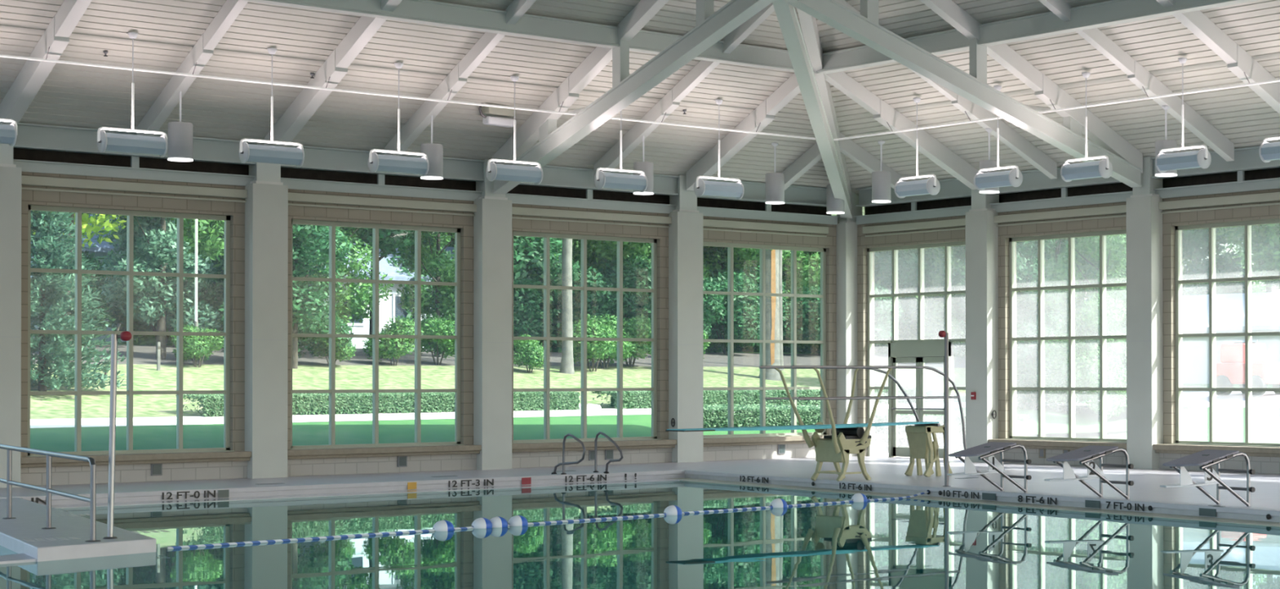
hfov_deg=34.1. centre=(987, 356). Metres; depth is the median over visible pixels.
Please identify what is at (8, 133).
floodlight
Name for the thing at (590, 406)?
rock
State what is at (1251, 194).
wall
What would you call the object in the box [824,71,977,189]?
rafter
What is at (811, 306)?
bush
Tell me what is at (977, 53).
post
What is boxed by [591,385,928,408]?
clipped hedge
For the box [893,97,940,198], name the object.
floodlight
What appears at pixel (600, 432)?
grab rail
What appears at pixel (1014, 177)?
floodlight
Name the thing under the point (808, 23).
rafter
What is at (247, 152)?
floodlight
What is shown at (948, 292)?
window
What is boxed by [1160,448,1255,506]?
starting block
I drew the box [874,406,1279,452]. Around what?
ground
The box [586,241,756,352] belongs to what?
tree
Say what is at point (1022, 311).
tree
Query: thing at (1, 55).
conduit pipe
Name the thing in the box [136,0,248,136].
rafter
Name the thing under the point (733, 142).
rafter
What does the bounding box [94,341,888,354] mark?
ground
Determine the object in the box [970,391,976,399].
fire alarm
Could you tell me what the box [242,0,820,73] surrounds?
beam
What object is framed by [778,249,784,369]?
tree
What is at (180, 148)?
pendant light
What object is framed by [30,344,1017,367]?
ground
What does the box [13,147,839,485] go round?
wall
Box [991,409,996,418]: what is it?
ring
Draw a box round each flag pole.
[102,330,132,538]
[938,330,948,485]
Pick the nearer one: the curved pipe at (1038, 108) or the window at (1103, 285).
the curved pipe at (1038, 108)
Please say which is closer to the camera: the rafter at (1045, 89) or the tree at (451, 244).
the rafter at (1045, 89)
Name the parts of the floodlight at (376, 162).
plate, stem, plate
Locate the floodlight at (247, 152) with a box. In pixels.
[239,47,304,167]
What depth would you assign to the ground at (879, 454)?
43.96 m
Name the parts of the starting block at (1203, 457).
panel, number panel, knob, knob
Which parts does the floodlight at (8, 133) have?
plate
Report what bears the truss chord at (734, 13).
attached to the node
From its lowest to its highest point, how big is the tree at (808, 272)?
11.315 m
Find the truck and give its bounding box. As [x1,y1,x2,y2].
[1216,342,1279,396]
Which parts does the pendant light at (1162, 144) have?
stem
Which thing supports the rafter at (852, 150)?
attached to the ceiling
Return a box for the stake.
[102,323,120,382]
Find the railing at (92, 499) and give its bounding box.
[0,443,101,542]
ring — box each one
[671,417,675,426]
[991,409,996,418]
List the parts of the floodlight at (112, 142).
plate, stem, plate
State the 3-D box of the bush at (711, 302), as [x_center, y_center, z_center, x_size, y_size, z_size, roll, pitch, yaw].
[-10.173,-1.353,69.500,2.401,2.763,3.096,0,-1,-19]
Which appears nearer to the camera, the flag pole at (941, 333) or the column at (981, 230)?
the flag pole at (941, 333)
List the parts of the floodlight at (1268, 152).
plate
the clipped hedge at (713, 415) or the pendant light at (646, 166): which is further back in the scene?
the clipped hedge at (713, 415)
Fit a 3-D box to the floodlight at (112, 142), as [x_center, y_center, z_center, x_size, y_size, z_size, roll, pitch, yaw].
[-12.894,-3.973,30.680,1.042,1.865,0.330,0,-1,-44]
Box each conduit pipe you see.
[0,46,815,139]
[833,71,1279,140]
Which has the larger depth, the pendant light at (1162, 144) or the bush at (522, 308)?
the bush at (522, 308)
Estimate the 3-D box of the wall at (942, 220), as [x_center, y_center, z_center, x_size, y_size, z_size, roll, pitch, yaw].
[-1.328,-0.583,42.309,0.440,5.400,4.220,0,-1,-44]
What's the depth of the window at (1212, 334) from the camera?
36.73 m
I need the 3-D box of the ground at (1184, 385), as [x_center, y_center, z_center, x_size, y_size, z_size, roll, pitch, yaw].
[30.811,0.206,72.476,51.000,1.708,85.000,0,-1,-44]
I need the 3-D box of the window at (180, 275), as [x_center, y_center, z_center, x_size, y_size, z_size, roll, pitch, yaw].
[-14.123,-0.406,33.493,3.320,4.000,0.120,0,-1,-44]
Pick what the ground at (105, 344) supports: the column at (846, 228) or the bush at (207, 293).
the bush at (207, 293)
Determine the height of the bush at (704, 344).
1.448 m
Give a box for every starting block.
[946,441,1031,492]
[1044,444,1133,498]
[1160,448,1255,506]
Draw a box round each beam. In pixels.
[13,122,826,206]
[242,0,820,73]
[772,0,852,217]
[855,146,1279,206]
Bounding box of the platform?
[0,497,168,564]
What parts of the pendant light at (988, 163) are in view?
stem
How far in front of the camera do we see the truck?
57.52 m
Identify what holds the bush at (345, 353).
on the ground at (145, 376)
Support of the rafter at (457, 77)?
attached to the ceiling
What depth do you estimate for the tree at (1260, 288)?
76.56 m
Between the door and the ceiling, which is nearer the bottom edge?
the door
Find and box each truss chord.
[492,0,774,194]
[782,0,1142,187]
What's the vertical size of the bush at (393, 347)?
1.448 m
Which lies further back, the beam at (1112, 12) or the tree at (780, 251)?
the tree at (780, 251)
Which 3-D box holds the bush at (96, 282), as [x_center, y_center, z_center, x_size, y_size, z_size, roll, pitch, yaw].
[-23.832,-1.584,53.362,2.401,2.763,3.096,0,-1,-44]
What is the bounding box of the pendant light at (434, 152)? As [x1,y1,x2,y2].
[420,115,443,179]
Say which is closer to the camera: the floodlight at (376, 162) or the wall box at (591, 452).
the floodlight at (376, 162)
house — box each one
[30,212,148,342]
[301,241,454,349]
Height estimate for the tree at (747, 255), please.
10.136 m
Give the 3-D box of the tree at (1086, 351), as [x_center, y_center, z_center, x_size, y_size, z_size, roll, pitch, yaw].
[3.229,-1.097,57.944,4.191,5.698,3.717,0,-1,-42]
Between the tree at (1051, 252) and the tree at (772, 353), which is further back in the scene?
the tree at (1051, 252)
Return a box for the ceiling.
[0,0,1279,215]
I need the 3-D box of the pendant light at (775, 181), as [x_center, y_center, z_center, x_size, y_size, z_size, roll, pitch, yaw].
[-4.195,-3.624,40.092,0.378,1.212,0.378,0,-1,-44]
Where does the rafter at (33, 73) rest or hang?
attached to the ceiling
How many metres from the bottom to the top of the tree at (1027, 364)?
8.451 m
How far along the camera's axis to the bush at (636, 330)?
60.68 m
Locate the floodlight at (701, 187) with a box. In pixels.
[693,98,744,199]
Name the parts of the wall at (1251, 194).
stone sill, steel post, stone sill, steel post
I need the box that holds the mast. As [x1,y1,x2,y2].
[194,218,198,364]
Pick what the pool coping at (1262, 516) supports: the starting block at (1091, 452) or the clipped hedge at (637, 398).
the starting block at (1091, 452)
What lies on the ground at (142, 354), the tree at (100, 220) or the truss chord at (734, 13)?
the tree at (100, 220)
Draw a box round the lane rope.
[166,490,928,548]
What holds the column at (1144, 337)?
on the floor
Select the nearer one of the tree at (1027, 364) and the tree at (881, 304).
the tree at (1027, 364)
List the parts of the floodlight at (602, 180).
plate, stem, plate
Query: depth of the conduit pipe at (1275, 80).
35.21 m
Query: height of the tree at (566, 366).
9.486 m
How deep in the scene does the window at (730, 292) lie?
42.52 m
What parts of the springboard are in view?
tip plate, leg, rail, rail, leg, leg, leg, rail, rail, leg, plate, leg, leg, leg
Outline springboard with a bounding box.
[665,364,966,480]
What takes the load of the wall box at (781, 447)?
attached to the wall at (48, 177)
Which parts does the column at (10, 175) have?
plate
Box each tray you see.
[946,470,1005,475]
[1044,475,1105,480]
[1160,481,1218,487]
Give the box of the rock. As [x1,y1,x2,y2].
[586,403,599,408]
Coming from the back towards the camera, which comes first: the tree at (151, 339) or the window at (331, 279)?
the tree at (151, 339)
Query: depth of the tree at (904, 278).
79.79 m
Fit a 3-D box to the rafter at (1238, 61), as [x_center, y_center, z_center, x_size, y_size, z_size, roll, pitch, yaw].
[1.184,-6.582,29.931,12.740,6.280,0.220,0,-1,-44]
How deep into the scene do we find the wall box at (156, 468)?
33.46 m
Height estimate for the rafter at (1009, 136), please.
3.162 m
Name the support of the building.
on the ground at (1184, 385)
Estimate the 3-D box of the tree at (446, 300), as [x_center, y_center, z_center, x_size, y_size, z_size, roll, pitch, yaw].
[-15.803,-3.055,58.766,3.003,6.918,3.446,0,-1,-2]
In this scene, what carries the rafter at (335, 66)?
attached to the ceiling
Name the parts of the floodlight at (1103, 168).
plate, stem, plate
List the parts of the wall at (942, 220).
steel post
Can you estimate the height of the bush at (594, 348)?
1.644 m
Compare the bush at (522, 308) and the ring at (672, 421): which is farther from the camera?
the bush at (522, 308)
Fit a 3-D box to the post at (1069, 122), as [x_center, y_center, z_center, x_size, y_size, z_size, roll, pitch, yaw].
[1.510,-4.078,36.244,0.300,0.548,0.180,0,-1,-44]
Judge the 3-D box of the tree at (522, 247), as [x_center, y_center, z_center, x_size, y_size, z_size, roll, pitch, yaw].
[-16.468,-6.343,67.028,7.620,13.732,9.374,0,-1,-36]
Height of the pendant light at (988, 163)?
1.212 m
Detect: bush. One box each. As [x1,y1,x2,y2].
[30,247,116,339]
[100,246,223,342]
[170,323,223,367]
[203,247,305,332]
[306,328,355,365]
[360,315,423,365]
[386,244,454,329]
[408,314,454,364]
[513,271,543,349]
[513,333,543,372]
[573,319,617,371]
[576,312,635,368]
[613,313,651,366]
[702,276,726,337]
[702,329,710,358]
[703,270,759,354]
[790,283,820,350]
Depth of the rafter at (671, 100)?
37.31 m
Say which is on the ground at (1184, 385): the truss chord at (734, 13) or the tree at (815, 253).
the tree at (815, 253)
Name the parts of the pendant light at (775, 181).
stem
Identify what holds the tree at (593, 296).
on the ground at (142, 354)
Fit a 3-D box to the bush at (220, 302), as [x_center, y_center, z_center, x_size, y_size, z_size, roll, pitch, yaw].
[-21.234,-1.877,57.693,2.977,3.426,3.840,0,-1,22]
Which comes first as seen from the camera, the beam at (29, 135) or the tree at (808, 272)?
the beam at (29, 135)
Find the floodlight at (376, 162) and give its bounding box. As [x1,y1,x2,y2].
[368,62,429,176]
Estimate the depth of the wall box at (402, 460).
36.50 m
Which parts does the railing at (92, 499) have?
post, post, post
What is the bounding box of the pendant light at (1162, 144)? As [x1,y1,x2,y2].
[1155,105,1177,176]
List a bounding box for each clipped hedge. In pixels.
[175,387,580,417]
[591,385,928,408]
[702,403,820,427]
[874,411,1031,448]
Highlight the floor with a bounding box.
[0,455,1279,508]
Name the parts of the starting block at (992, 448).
panel, number panel, knob, knob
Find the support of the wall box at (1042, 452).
attached to the wall at (1251, 194)
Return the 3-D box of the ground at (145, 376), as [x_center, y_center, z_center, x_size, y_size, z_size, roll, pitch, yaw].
[-5.907,0.829,60.906,7.992,1.101,82.724,-1,-1,36]
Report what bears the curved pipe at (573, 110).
attached to the conduit pipe at (1, 55)
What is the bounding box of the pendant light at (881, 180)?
[871,140,890,202]
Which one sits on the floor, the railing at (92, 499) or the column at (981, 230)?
the column at (981, 230)
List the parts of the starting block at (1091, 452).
panel, number panel, knob, knob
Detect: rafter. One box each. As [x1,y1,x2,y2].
[0,0,92,124]
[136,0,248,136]
[264,0,402,146]
[384,0,536,155]
[492,0,669,164]
[594,2,774,176]
[685,72,800,191]
[781,142,822,190]
[796,8,851,199]
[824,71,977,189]
[835,0,1057,178]
[839,131,906,188]
[920,0,1142,173]
[1038,0,1234,161]
[1155,0,1279,114]
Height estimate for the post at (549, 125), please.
0.548 m
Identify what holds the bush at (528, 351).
on the ground at (145, 376)
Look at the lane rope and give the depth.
25.23 m
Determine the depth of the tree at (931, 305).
82.44 m
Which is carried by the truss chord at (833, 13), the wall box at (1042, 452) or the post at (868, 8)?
the post at (868, 8)
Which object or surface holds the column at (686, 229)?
on the floor
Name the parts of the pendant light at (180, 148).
stem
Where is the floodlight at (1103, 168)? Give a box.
[1060,71,1112,182]
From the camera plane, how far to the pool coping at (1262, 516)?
29.58 m
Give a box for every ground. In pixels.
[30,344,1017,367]
[30,364,1018,418]
[30,401,1020,427]
[30,404,1193,451]
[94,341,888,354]
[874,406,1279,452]
[874,453,964,459]
[1017,390,1279,407]
[1107,383,1272,387]
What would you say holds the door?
attached to the window at (948, 292)
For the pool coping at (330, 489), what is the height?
2.212 m
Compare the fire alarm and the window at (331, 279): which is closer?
the window at (331, 279)
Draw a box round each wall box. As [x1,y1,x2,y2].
[151,462,162,475]
[397,455,407,466]
[588,449,595,460]
[604,448,613,459]
[777,444,785,453]
[1038,448,1045,457]
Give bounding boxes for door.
[888,339,953,459]
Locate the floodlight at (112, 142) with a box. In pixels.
[97,31,168,156]
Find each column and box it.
[0,143,21,487]
[244,142,288,478]
[473,159,511,469]
[668,174,703,462]
[836,191,862,456]
[965,189,999,462]
[1126,155,1163,469]
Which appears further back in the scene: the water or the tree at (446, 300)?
the tree at (446, 300)
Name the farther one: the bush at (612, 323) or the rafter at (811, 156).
the bush at (612, 323)
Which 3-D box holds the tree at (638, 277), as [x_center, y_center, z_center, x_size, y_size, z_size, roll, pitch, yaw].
[-12.334,-1.756,68.268,2.977,3.426,3.840,-1,-1,38]
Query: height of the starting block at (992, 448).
0.742 m
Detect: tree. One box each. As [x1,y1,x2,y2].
[30,210,126,391]
[31,210,224,347]
[32,212,126,361]
[91,218,224,345]
[100,214,223,359]
[217,223,354,368]
[302,226,394,355]
[337,226,448,355]
[392,231,454,356]
[422,231,454,246]
[433,233,579,352]
[513,235,651,349]
[532,259,617,343]
[554,238,651,325]
[559,238,574,373]
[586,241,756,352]
[592,253,651,329]
[702,245,804,351]
[711,245,820,351]
[719,262,813,347]
[758,248,782,380]
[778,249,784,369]
[782,248,940,353]
[782,253,891,352]
[810,246,965,355]
[874,282,902,345]
[914,245,965,342]
[928,242,1055,357]
[1016,235,1126,413]
[1022,239,1106,347]
[1029,234,1126,417]
[1182,226,1273,295]
[1182,226,1278,295]
[1207,222,1279,291]
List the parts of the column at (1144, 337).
plate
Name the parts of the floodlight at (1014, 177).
plate, stem, plate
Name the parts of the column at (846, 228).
plate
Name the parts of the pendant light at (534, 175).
plate, stem, plate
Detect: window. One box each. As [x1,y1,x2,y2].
[27,204,230,455]
[291,218,460,448]
[512,231,657,442]
[702,241,826,437]
[866,240,965,456]
[1008,229,1126,441]
[1174,217,1279,445]
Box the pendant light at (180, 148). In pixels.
[167,91,193,161]
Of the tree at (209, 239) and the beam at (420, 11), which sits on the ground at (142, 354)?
the tree at (209, 239)
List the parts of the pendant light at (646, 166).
stem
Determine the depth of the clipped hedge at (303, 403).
44.09 m
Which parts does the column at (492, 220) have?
plate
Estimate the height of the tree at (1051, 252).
11.718 m
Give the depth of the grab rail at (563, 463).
35.41 m
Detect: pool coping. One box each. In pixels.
[0,469,685,508]
[671,469,1279,526]
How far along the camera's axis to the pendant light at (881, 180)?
39.67 m
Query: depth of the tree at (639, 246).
67.19 m
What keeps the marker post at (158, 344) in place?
on the ground at (145, 376)
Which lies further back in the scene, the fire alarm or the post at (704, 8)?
the fire alarm
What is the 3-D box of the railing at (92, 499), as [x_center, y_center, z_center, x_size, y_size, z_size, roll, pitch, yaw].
[-11.145,1.510,23.721,0.183,0.888,6.304,0,-1,-36]
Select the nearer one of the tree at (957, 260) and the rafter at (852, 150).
the rafter at (852, 150)
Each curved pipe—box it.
[568,106,585,113]
[1023,103,1050,112]
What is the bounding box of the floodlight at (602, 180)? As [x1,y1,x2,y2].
[594,111,648,191]
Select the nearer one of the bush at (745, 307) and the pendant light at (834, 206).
the pendant light at (834, 206)
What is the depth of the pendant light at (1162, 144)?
34.57 m
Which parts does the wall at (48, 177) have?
steel post, stone sill, steel post, stone sill, steel post, stone sill, stone sill, steel post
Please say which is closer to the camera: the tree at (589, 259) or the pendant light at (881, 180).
the pendant light at (881, 180)
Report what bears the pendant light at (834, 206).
hanging from the roof beam at (786, 14)
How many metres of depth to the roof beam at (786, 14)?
36.51 m
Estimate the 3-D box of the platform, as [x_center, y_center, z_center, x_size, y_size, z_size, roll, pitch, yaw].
[-11.470,2.057,24.187,3.412,0.203,10.844,0,-1,-20]
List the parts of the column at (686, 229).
plate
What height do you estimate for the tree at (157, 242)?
5.779 m
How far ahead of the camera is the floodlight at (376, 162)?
33.63 m
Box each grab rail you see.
[551,432,586,474]
[593,431,623,473]
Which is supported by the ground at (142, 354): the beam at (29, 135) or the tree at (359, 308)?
the tree at (359, 308)
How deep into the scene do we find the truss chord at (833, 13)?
34.25 m
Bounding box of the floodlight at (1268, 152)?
[1258,136,1279,162]
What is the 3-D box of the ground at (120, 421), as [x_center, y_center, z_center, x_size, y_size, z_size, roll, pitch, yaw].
[-2.665,1.392,57.524,1.260,0.128,81.512,-1,-1,36]
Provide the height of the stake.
1.377 m
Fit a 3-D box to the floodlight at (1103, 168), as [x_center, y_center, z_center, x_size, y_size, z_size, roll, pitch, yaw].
[1.688,-3.959,34.902,0.330,1.865,1.042,0,-1,-44]
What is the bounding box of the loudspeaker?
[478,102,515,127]
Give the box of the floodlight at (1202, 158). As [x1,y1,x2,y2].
[1155,57,1211,173]
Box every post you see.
[156,342,160,370]
[538,118,556,141]
[612,40,629,87]
[696,0,713,25]
[860,0,878,24]
[968,38,986,84]
[1062,115,1082,136]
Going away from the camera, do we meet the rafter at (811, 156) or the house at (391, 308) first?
the rafter at (811, 156)
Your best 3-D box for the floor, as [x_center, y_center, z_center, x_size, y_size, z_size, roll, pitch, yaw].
[-4.984,1.876,17.039,40.600,0.001,36.600,0,-1,-44]
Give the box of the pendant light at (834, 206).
[826,184,844,213]
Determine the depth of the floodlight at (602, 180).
36.60 m
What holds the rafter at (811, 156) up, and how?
attached to the ceiling
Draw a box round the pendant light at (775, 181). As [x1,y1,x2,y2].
[765,142,784,204]
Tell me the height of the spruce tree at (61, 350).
4.937 m
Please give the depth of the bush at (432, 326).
55.32 m
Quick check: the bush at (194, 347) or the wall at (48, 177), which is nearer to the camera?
the wall at (48, 177)
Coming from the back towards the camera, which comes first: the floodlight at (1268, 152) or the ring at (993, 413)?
the ring at (993, 413)
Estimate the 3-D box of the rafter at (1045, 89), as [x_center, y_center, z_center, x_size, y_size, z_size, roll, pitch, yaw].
[-0.257,-5.522,34.565,8.390,4.257,0.220,0,-1,-44]
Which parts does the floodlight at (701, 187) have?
plate, stem, plate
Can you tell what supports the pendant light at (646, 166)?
hanging from the rafter at (671, 100)
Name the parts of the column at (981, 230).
plate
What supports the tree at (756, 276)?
on the ground at (142, 354)
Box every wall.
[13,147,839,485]
[853,195,1000,456]
[987,167,1279,473]
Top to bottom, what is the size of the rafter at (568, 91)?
4.257 m
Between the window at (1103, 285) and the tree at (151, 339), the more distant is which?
the tree at (151, 339)
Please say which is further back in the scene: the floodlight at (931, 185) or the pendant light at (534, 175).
the floodlight at (931, 185)
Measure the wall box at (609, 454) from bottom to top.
0.200 m
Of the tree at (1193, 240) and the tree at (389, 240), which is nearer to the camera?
the tree at (389, 240)
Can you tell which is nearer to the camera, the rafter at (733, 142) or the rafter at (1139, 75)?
the rafter at (1139, 75)
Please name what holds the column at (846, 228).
on the floor
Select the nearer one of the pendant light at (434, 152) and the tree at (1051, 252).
the pendant light at (434, 152)
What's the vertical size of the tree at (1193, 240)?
12.853 m
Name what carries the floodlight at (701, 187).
hanging from the ceiling
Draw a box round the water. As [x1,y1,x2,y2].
[0,480,1279,588]
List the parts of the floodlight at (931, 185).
plate, stem, plate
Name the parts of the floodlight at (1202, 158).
plate, stem, plate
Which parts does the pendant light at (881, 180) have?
stem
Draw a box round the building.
[1027,291,1279,383]
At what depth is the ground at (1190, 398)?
57.24 m
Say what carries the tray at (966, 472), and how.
on the starting block at (992, 448)
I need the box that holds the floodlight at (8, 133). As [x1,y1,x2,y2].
[0,118,17,146]
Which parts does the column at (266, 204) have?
plate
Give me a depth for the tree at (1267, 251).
66.18 m
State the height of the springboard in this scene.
1.911 m
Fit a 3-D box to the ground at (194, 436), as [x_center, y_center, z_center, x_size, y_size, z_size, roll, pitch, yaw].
[2.922,1.643,53.171,12.932,0.464,81.542,-1,-1,36]
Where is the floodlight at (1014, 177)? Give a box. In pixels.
[973,84,1022,190]
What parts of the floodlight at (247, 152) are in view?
plate, stem, plate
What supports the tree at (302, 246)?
on the ground at (145, 376)
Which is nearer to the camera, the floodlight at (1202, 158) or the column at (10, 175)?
the column at (10, 175)
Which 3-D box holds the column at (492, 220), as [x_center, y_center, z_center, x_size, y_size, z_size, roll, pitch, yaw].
[-9.298,-0.781,37.892,0.625,5.740,0.625,0,-1,-44]
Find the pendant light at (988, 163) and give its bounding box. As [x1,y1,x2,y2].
[979,128,999,193]
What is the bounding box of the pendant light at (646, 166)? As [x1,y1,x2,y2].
[633,135,653,195]
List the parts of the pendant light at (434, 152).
stem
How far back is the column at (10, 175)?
31.75 m
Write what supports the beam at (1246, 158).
attached to the ceiling
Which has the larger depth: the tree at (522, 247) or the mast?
the tree at (522, 247)
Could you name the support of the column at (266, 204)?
on the floor
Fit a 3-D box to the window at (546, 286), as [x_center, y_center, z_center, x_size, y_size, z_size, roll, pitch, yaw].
[-7.846,-0.358,39.516,3.320,4.000,0.120,0,-1,-44]

